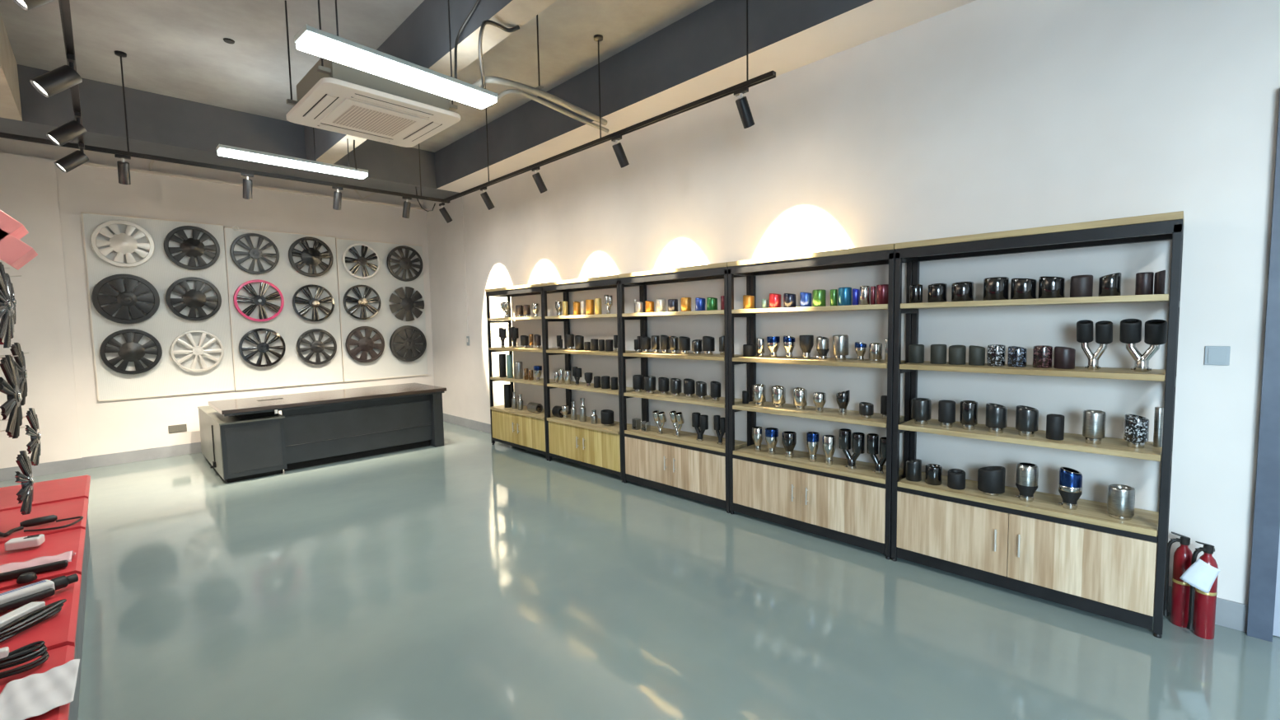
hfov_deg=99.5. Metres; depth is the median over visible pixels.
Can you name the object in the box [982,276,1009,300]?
exhaust tip
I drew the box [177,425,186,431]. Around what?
outlet
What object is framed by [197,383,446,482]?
executive desk
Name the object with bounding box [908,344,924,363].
exhaust tip
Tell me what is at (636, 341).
exhaust tip
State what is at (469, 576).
floor
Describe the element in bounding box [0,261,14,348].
wheel cover
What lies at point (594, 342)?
exhaust tip
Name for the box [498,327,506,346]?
twin exhaust tip
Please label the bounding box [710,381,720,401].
exhaust tip
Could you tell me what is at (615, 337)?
exhaust tip
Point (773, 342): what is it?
exhaust tip
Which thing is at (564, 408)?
exhaust tip
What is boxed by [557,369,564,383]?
exhaust tip
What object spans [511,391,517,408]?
tube
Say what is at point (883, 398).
exhaust tip
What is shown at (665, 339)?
exhaust tip
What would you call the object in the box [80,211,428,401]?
display board
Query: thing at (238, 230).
hook
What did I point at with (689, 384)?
exhaust tip
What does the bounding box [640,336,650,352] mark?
exhaust tip
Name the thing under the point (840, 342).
exhaust tip
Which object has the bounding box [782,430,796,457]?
exhaust tip
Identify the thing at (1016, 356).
exhaust tip
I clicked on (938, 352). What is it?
exhaust tip
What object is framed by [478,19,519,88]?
cable
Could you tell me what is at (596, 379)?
exhaust tip
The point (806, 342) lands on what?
exhaust tip
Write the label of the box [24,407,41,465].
wheel cover
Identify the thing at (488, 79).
insulated pipe
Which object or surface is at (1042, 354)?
exhaust tip
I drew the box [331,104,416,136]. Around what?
grille
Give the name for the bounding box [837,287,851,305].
exhaust tip
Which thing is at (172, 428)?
outlet
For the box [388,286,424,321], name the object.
wheel cover
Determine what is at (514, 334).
twin exhaust tip
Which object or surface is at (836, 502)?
shelving unit
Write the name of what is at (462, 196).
cable trunking
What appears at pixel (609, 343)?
exhaust tip
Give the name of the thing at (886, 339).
exhaust tip
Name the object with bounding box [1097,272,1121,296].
exhaust tip
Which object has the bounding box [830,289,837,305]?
exhaust tip
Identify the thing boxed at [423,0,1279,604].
wall
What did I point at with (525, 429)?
shelving unit
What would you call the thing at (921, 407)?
exhaust tip
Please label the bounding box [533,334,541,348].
exhaust tip
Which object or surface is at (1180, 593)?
fire extinguisher
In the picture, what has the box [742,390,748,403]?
exhaust tip
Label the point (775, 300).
exhaust tip
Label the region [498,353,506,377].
exhaust tip
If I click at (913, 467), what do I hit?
exhaust tip
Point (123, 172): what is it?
track spotlight
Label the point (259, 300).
wheel cover
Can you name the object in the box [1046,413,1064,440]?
exhaust tip
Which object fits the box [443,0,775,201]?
track
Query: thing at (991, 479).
exhaust tip
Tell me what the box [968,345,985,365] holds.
exhaust tip
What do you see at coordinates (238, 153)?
diffuser
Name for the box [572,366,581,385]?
twin exhaust tip
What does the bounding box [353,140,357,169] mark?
cable
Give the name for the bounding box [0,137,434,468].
wall
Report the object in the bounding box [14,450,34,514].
wheel cover
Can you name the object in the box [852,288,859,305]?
exhaust tip
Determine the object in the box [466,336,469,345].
wall switch
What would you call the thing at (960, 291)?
exhaust tip
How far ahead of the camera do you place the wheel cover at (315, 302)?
7.63 m
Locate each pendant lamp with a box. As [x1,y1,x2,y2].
[216,127,368,178]
[294,0,497,109]
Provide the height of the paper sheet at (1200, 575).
0.159 m
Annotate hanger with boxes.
[536,14,543,89]
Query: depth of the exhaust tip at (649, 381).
5.02 m
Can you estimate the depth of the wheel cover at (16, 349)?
3.33 m
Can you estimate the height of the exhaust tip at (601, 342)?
0.117 m
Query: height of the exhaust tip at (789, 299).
0.111 m
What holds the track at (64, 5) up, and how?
hanging from the ceiling at (177, 49)
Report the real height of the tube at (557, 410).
0.123 m
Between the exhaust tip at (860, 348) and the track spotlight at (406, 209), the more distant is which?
the track spotlight at (406, 209)
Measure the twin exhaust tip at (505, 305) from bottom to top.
0.208 m
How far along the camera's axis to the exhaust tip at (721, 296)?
4.44 m
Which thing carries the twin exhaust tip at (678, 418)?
on the shelving unit at (685, 466)
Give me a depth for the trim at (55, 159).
7.00 m
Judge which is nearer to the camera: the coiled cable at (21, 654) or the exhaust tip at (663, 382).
the coiled cable at (21, 654)
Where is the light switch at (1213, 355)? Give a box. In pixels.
[1204,345,1230,365]
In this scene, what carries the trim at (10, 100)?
attached to the ceiling at (177, 49)
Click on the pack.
(40, 564)
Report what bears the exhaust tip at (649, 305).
on the shelving unit at (685, 466)
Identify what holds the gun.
on the display rack
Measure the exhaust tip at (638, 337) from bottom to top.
0.156 m
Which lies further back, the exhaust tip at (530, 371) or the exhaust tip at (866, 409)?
the exhaust tip at (530, 371)
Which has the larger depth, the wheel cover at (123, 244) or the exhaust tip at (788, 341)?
the wheel cover at (123, 244)
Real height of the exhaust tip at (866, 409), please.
0.100 m
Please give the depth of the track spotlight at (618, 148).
4.44 m
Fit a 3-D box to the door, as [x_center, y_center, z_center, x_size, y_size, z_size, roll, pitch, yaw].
[3.272,0.062,2.195,0.115,2.550,0.990,-5,6,-44]
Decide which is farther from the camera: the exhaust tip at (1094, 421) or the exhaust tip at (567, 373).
the exhaust tip at (567, 373)
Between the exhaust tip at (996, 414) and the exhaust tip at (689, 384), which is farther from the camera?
the exhaust tip at (689, 384)
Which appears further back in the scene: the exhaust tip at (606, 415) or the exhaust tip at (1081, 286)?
the exhaust tip at (606, 415)
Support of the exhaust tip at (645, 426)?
on the shelving unit at (685, 466)
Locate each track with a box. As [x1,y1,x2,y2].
[0,50,449,203]
[58,0,84,148]
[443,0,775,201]
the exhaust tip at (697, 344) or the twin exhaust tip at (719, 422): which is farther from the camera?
the exhaust tip at (697, 344)
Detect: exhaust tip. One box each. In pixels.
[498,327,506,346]
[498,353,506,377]
[499,301,511,317]
[503,383,511,407]
[506,354,513,378]
[509,327,518,347]
[513,361,523,378]
[515,304,523,317]
[520,335,528,348]
[523,304,530,317]
[523,368,528,379]
[528,333,533,348]
[528,369,533,380]
[531,303,539,316]
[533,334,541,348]
[533,365,541,381]
[553,371,558,383]
[555,301,562,315]
[556,335,561,349]
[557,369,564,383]
[560,338,562,349]
[561,405,568,418]
[562,301,568,315]
[564,370,570,384]
[565,334,574,350]
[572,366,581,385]
[573,301,580,315]
[574,335,583,350]
[580,300,585,314]
[583,341,590,350]
[583,372,593,387]
[585,299,594,314]
[590,338,598,350]
[593,376,601,387]
[594,298,602,314]
[598,339,604,350]
[600,409,614,425]
[601,375,610,388]
[604,294,612,313]
[604,339,613,351]
[610,377,617,389]
[613,335,617,351]
[631,417,640,429]
[632,374,643,392]
[634,339,640,352]
[635,301,643,312]
[637,336,640,352]
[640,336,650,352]
[640,420,650,431]
[644,300,654,312]
[644,375,656,393]
[651,335,659,353]
[652,410,666,434]
[655,298,665,312]
[658,377,669,394]
[660,335,669,353]
[668,298,677,312]
[669,336,678,353]
[669,410,684,437]
[670,378,682,396]
[678,336,690,354]
[680,297,691,311]
[683,378,695,397]
[691,339,702,355]
[691,412,708,441]
[695,297,705,310]
[696,381,706,399]
[702,336,714,355]
[706,297,717,310]
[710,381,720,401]
[714,415,724,444]
[719,335,724,355]
[720,295,724,309]
[742,294,754,308]
[742,344,755,356]
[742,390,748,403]
[752,383,766,406]
[752,426,763,452]
[756,338,765,356]
[761,298,767,308]
[765,427,778,454]
[766,336,780,357]
[769,293,781,308]
[771,385,785,407]
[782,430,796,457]
[783,293,796,307]
[783,335,795,358]
[793,387,807,410]
[799,291,812,307]
[799,335,813,359]
[806,431,819,462]
[812,289,826,306]
[812,392,826,412]
[816,336,829,359]
[822,434,836,465]
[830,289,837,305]
[832,334,848,359]
[836,390,850,415]
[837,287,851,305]
[838,428,864,469]
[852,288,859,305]
[854,341,866,360]
[859,285,869,304]
[859,401,873,418]
[866,433,886,474]
[868,342,882,361]
[870,285,875,304]
[876,284,888,303]
[880,395,887,419]
[884,338,887,361]
[906,458,921,481]
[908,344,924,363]
[909,284,919,303]
[911,397,931,425]
[917,284,922,303]
[924,463,942,485]
[927,283,947,302]
[929,344,946,364]
[938,399,955,427]
[947,468,965,489]
[948,345,966,364]
[951,281,973,301]
[959,400,978,429]
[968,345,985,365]
[977,466,1005,495]
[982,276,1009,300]
[985,402,1007,433]
[986,344,1005,366]
[1007,345,1027,367]
[1010,278,1037,299]
[1015,405,1038,437]
[1015,462,1038,501]
[1032,345,1052,368]
[1038,275,1065,298]
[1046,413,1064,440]
[1053,345,1075,369]
[1058,466,1082,509]
[1069,275,1093,297]
[1076,319,1112,369]
[1082,409,1106,444]
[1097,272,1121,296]
[1107,483,1135,520]
[1119,318,1167,371]
[1123,413,1149,448]
[1135,271,1153,294]
[1153,270,1165,294]
[1153,406,1163,447]
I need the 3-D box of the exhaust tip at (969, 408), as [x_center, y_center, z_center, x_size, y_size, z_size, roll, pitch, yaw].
[1.940,0.326,3.197,0.091,0.167,0.091,-5,6,-44]
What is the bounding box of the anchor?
[223,37,234,44]
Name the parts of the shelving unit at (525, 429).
post, rail, cabinet door, post, rail, cabinet door, post, post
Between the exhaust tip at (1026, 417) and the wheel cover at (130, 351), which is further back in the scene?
the wheel cover at (130, 351)
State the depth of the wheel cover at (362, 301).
8.08 m
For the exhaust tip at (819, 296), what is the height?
0.122 m
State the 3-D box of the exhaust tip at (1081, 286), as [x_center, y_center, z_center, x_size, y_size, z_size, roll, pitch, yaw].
[2.307,-0.386,2.832,0.092,0.120,0.092,-5,6,-44]
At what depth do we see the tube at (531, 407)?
6.42 m
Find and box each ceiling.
[0,0,714,152]
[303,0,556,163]
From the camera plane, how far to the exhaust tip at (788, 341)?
4.04 m
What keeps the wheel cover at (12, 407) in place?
hanging from the display rack
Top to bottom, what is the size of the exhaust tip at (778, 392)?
0.165 m
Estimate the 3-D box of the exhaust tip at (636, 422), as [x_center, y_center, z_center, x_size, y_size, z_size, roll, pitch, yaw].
[-0.034,0.617,5.227,0.060,0.102,0.062,-5,6,-44]
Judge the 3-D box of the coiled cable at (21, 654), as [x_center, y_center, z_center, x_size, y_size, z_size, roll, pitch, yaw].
[-1.954,0.919,1.662,0.190,0.080,0.111,-5,6,-44]
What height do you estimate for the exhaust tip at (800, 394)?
0.163 m
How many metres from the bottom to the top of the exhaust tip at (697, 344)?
0.132 m
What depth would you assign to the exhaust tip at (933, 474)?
3.32 m
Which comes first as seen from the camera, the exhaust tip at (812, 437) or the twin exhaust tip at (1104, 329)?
the twin exhaust tip at (1104, 329)
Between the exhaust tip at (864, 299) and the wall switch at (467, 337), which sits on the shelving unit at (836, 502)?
the exhaust tip at (864, 299)
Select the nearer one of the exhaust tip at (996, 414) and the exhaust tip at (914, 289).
the exhaust tip at (996, 414)
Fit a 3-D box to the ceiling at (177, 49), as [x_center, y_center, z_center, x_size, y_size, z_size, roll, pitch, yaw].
[-0.797,-2.612,2.361,5.600,0.150,13.500,-5,6,-44]
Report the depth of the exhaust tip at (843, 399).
3.73 m
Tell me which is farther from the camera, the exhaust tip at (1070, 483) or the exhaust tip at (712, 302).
the exhaust tip at (712, 302)
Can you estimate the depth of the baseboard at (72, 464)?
6.27 m
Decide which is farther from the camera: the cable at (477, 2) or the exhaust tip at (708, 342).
the exhaust tip at (708, 342)
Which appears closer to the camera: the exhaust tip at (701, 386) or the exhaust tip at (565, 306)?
the exhaust tip at (701, 386)
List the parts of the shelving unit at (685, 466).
post, rail, rail, post, cabinet door, handle, rail, rail, cabinet door, post, post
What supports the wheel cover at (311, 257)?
attached to the display board
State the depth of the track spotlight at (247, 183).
5.29 m
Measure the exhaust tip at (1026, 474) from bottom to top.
0.203 m
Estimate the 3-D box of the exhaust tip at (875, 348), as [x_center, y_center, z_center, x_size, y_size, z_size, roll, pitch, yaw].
[1.570,-0.052,3.610,0.079,0.121,0.079,-5,6,-44]
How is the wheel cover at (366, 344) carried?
attached to the display board
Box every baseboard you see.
[0,441,201,481]
[443,412,1247,632]
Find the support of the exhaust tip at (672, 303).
on the shelving unit at (685, 466)
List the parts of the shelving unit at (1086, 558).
post, rail, rail, post, cabinet door, handle, handle, rail, rail, cabinet door, post, post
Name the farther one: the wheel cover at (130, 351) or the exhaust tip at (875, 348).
the wheel cover at (130, 351)
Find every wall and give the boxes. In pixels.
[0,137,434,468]
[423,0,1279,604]
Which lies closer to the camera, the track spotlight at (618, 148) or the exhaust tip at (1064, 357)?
the exhaust tip at (1064, 357)
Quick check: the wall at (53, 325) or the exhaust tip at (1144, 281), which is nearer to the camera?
the exhaust tip at (1144, 281)
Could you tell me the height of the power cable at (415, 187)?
0.282 m
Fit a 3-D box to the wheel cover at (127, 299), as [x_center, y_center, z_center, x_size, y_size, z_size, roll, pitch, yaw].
[-5.978,-0.710,6.312,0.579,0.579,0.086,-5,6,-44]
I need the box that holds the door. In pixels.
[1246,89,1279,642]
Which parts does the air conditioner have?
hanger rod, hanger rod, panel, intake frame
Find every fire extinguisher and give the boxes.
[1163,531,1192,627]
[1186,541,1218,639]
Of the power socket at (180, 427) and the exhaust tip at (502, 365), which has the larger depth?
the exhaust tip at (502, 365)
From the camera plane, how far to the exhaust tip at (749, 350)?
4.28 m
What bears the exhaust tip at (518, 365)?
on the shelving unit at (525, 429)
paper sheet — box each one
[0,658,79,719]
[1179,558,1220,593]
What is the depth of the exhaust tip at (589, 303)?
5.66 m
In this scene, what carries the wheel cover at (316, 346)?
attached to the display board
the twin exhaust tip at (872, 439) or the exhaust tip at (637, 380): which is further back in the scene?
the exhaust tip at (637, 380)
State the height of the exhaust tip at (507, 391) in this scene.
0.292 m
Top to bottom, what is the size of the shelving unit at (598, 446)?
2.004 m
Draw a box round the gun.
[0,573,78,612]
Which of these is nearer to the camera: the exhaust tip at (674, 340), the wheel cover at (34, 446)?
the wheel cover at (34, 446)
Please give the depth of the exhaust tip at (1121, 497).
2.70 m
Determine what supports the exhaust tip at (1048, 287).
on the shelving unit at (1086, 558)
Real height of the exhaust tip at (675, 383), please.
0.158 m
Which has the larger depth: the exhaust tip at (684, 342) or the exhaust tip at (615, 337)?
the exhaust tip at (615, 337)
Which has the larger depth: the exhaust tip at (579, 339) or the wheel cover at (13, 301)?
the exhaust tip at (579, 339)
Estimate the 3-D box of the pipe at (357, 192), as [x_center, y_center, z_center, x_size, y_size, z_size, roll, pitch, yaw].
[-4.131,-2.542,8.229,0.506,0.241,0.024,-5,6,-44]
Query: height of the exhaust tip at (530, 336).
0.170 m
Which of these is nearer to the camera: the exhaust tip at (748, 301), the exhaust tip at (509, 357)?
the exhaust tip at (748, 301)
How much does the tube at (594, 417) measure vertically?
0.141 m
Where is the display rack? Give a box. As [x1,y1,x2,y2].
[0,267,90,719]
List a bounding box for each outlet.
[169,425,177,432]
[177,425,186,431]
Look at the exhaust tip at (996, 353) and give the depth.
3.09 m
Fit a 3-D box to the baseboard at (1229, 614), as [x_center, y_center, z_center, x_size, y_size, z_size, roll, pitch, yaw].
[-0.240,1.084,5.825,0.012,0.134,9.030,-5,6,-44]
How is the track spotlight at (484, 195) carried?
hanging from the track at (598, 38)
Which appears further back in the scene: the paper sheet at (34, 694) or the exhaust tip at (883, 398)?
the exhaust tip at (883, 398)
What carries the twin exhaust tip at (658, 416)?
on the shelving unit at (685, 466)
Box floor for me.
[0,420,1279,719]
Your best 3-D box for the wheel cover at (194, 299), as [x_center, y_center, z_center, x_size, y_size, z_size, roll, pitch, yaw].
[-5.543,-0.758,6.739,0.542,0.542,0.086,-5,6,-44]
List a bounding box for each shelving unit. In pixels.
[485,282,568,460]
[541,274,644,482]
[618,261,751,513]
[727,243,912,559]
[891,210,1184,638]
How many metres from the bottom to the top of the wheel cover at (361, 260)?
0.527 m
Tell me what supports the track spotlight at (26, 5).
hanging from the track at (64, 5)
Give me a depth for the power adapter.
2.62 m
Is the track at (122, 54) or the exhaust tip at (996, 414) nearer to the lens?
the exhaust tip at (996, 414)
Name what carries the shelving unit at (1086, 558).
on the floor
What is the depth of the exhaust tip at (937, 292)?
3.28 m
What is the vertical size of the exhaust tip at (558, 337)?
0.157 m
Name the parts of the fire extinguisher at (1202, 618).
lever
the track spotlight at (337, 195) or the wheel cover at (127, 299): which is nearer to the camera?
the track spotlight at (337, 195)
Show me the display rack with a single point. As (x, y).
(62, 633)
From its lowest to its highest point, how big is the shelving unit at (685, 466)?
2.004 m
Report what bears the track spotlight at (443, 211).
hanging from the track at (122, 54)
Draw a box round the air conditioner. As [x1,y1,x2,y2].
[284,0,460,147]
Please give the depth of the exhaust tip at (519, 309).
6.63 m
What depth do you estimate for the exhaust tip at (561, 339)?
6.08 m
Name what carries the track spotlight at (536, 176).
hanging from the track at (598, 38)
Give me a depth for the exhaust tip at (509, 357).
6.78 m
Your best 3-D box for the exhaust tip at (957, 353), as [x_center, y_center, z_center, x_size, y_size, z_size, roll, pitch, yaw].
[1.912,-0.032,3.265,0.090,0.116,0.090,-5,6,-44]
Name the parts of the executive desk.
power cord, cabinet lid, frame, panel, modesty panel, panel, panel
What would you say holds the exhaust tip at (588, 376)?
on the shelving unit at (598, 446)
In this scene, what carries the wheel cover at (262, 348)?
attached to the display board
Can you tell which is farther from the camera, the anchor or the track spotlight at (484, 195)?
the track spotlight at (484, 195)
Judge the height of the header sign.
1.191 m
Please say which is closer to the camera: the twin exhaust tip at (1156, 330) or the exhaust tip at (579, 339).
the twin exhaust tip at (1156, 330)
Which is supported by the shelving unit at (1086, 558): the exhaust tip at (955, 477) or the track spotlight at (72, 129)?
the exhaust tip at (955, 477)
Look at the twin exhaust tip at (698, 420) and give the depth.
4.65 m
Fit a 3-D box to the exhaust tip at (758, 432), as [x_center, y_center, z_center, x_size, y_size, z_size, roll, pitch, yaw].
[0.925,0.623,4.253,0.083,0.190,0.083,-5,6,-44]
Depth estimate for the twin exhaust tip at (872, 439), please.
3.58 m
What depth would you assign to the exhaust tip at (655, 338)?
5.01 m
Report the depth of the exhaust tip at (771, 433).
4.13 m
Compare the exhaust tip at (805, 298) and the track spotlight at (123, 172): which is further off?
the track spotlight at (123, 172)
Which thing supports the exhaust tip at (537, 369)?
on the shelving unit at (525, 429)
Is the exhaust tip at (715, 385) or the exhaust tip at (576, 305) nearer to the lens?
the exhaust tip at (715, 385)
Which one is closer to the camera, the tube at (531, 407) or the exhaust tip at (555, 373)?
the exhaust tip at (555, 373)
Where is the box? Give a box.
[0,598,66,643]
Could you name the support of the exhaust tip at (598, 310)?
on the shelving unit at (598, 446)
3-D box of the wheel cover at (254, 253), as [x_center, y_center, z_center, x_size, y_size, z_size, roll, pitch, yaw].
[-5.084,-1.404,7.160,0.535,0.535,0.086,-5,6,-44]
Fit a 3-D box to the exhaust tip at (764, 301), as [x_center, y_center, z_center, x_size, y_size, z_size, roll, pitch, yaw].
[0.965,-0.435,4.191,0.046,0.077,0.046,-5,6,-44]
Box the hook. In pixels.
[232,225,252,232]
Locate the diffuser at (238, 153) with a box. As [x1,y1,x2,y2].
[217,148,367,178]
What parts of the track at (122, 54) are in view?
suspension rod, rail, suspension rod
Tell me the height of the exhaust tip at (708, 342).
0.161 m
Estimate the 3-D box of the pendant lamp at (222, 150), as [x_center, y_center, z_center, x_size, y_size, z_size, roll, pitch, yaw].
[-3.253,-2.257,5.115,0.150,0.850,1.212,3,6,44]
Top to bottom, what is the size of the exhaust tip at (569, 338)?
0.170 m
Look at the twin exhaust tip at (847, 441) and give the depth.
3.70 m
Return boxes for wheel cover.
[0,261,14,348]
[0,355,23,439]
[4,272,16,324]
[9,342,27,405]
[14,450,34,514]
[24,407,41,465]
[90,219,154,266]
[91,274,159,323]
[99,328,162,374]
[163,225,219,270]
[165,276,221,321]
[170,330,224,371]
[229,233,279,274]
[233,279,284,321]
[238,327,285,367]
[288,237,333,276]
[292,284,334,322]
[296,328,336,364]
[341,242,380,279]
[342,284,381,319]
[345,326,384,362]
[386,245,422,281]
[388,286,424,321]
[389,325,426,361]
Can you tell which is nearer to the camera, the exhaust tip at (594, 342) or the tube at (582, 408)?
the exhaust tip at (594, 342)
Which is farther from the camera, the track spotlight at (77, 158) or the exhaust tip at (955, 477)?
the track spotlight at (77, 158)
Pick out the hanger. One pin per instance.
(539, 86)
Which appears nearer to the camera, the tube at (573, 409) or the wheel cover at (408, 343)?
the tube at (573, 409)
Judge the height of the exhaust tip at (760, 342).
0.144 m
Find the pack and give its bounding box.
[0,550,75,581]
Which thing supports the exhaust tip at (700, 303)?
on the shelving unit at (685, 466)
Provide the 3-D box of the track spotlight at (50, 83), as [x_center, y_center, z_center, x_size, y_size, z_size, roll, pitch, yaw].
[-3.185,-1.547,2.957,0.102,0.245,0.200,2,5,39]
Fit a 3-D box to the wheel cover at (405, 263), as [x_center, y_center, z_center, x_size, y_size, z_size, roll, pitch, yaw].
[-3.696,-1.516,8.528,0.556,0.556,0.086,-5,6,-44]
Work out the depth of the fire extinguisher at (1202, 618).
2.57 m
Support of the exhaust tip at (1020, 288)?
on the shelving unit at (1086, 558)
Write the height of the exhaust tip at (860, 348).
0.126 m
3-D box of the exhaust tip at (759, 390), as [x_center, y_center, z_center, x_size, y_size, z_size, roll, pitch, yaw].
[0.929,0.274,4.219,0.100,0.165,0.100,-5,6,-44]
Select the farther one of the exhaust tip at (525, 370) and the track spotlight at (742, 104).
the exhaust tip at (525, 370)
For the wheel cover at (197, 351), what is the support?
attached to the display board
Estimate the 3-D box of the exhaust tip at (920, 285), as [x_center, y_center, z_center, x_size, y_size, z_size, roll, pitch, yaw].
[1.753,-0.415,3.393,0.030,0.120,0.030,-5,6,-44]
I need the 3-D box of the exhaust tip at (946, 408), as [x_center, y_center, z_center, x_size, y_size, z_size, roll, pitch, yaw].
[1.858,0.326,3.280,0.091,0.158,0.091,-5,6,-44]
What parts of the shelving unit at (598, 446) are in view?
post, rail, rail, cabinet door, post, rail, cabinet door, post, post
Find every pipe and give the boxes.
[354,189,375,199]
[472,75,607,125]
[489,88,609,132]
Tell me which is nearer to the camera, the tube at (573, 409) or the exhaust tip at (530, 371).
the tube at (573, 409)
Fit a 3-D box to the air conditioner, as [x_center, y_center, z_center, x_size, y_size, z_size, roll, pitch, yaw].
[-2.005,-2.209,4.044,0.950,0.844,0.950,3,6,44]
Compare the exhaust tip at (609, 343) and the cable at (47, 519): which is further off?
the exhaust tip at (609, 343)
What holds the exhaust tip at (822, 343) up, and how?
on the shelving unit at (836, 502)
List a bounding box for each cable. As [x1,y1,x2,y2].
[0,514,83,537]
[0,640,49,678]
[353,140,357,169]
[415,186,435,211]
[453,0,480,79]
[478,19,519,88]
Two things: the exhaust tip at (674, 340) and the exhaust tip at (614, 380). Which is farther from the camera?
the exhaust tip at (614, 380)
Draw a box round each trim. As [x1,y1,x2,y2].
[0,13,22,121]
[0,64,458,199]
[54,158,427,210]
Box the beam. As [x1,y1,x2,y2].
[434,0,976,192]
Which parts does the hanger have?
rod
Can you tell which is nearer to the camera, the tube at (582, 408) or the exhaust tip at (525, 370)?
the tube at (582, 408)
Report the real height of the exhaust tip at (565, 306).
0.159 m
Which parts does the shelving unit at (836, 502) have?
post, rail, rail, post, cabinet door, handle, handle, rail, rail, cabinet door, post, post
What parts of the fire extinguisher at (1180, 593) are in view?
lever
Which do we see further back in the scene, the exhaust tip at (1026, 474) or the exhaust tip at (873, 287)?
the exhaust tip at (873, 287)
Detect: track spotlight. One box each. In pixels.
[12,0,55,10]
[29,53,82,97]
[45,111,86,146]
[54,142,88,172]
[114,153,130,184]
[240,172,253,199]
[331,185,343,210]
[401,196,411,218]
[439,202,452,223]
[480,186,494,210]
[531,166,547,193]
[611,135,629,168]
[733,86,754,128]
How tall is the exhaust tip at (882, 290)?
0.131 m
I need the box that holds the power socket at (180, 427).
[168,424,186,433]
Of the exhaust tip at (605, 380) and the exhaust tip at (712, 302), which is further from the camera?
the exhaust tip at (605, 380)
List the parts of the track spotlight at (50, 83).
swivel stem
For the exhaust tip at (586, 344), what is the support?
on the shelving unit at (598, 446)
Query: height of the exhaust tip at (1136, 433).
0.163 m
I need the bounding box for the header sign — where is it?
[0,210,37,270]
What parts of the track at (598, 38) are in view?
suspension rod, suspension rod, rail, suspension rod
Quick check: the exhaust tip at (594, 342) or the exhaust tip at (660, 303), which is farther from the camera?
the exhaust tip at (594, 342)
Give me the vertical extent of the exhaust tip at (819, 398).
0.138 m
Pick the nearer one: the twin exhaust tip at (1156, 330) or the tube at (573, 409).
the twin exhaust tip at (1156, 330)
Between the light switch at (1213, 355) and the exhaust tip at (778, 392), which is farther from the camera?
the exhaust tip at (778, 392)
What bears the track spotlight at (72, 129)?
hanging from the track at (64, 5)
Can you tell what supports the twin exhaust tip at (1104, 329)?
on the shelving unit at (1086, 558)
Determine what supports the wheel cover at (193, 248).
attached to the display board
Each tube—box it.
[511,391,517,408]
[518,393,523,410]
[526,401,542,413]
[551,405,563,417]
[570,401,576,420]
[579,397,586,421]
[590,409,597,424]
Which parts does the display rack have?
rubber cap, kick panel, kick panel, kick panel, kick panel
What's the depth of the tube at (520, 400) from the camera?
6.66 m
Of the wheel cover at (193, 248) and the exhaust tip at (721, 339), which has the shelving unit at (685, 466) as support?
the exhaust tip at (721, 339)
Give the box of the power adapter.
[4,533,45,551]
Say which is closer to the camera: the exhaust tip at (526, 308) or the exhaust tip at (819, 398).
the exhaust tip at (819, 398)
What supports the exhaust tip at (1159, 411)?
on the shelving unit at (1086, 558)
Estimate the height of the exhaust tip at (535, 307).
0.155 m
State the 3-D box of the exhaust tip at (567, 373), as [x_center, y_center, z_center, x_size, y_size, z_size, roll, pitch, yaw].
[-0.795,0.191,5.962,0.068,0.151,0.068,-5,6,-44]
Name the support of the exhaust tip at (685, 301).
on the shelving unit at (685, 466)
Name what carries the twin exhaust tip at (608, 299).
on the shelving unit at (598, 446)
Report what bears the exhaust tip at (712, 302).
on the shelving unit at (685, 466)
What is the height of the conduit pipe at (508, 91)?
0.052 m
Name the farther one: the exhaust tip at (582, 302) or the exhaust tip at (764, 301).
the exhaust tip at (582, 302)
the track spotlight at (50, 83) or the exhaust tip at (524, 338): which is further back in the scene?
the exhaust tip at (524, 338)
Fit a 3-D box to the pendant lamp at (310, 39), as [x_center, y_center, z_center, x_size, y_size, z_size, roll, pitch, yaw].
[-1.446,-2.166,3.331,0.190,0.850,1.182,2,5,41]
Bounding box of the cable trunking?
[461,196,468,333]
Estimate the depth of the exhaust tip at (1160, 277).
2.61 m
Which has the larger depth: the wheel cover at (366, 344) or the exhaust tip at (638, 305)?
the wheel cover at (366, 344)
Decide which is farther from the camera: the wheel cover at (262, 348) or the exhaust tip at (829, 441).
the wheel cover at (262, 348)

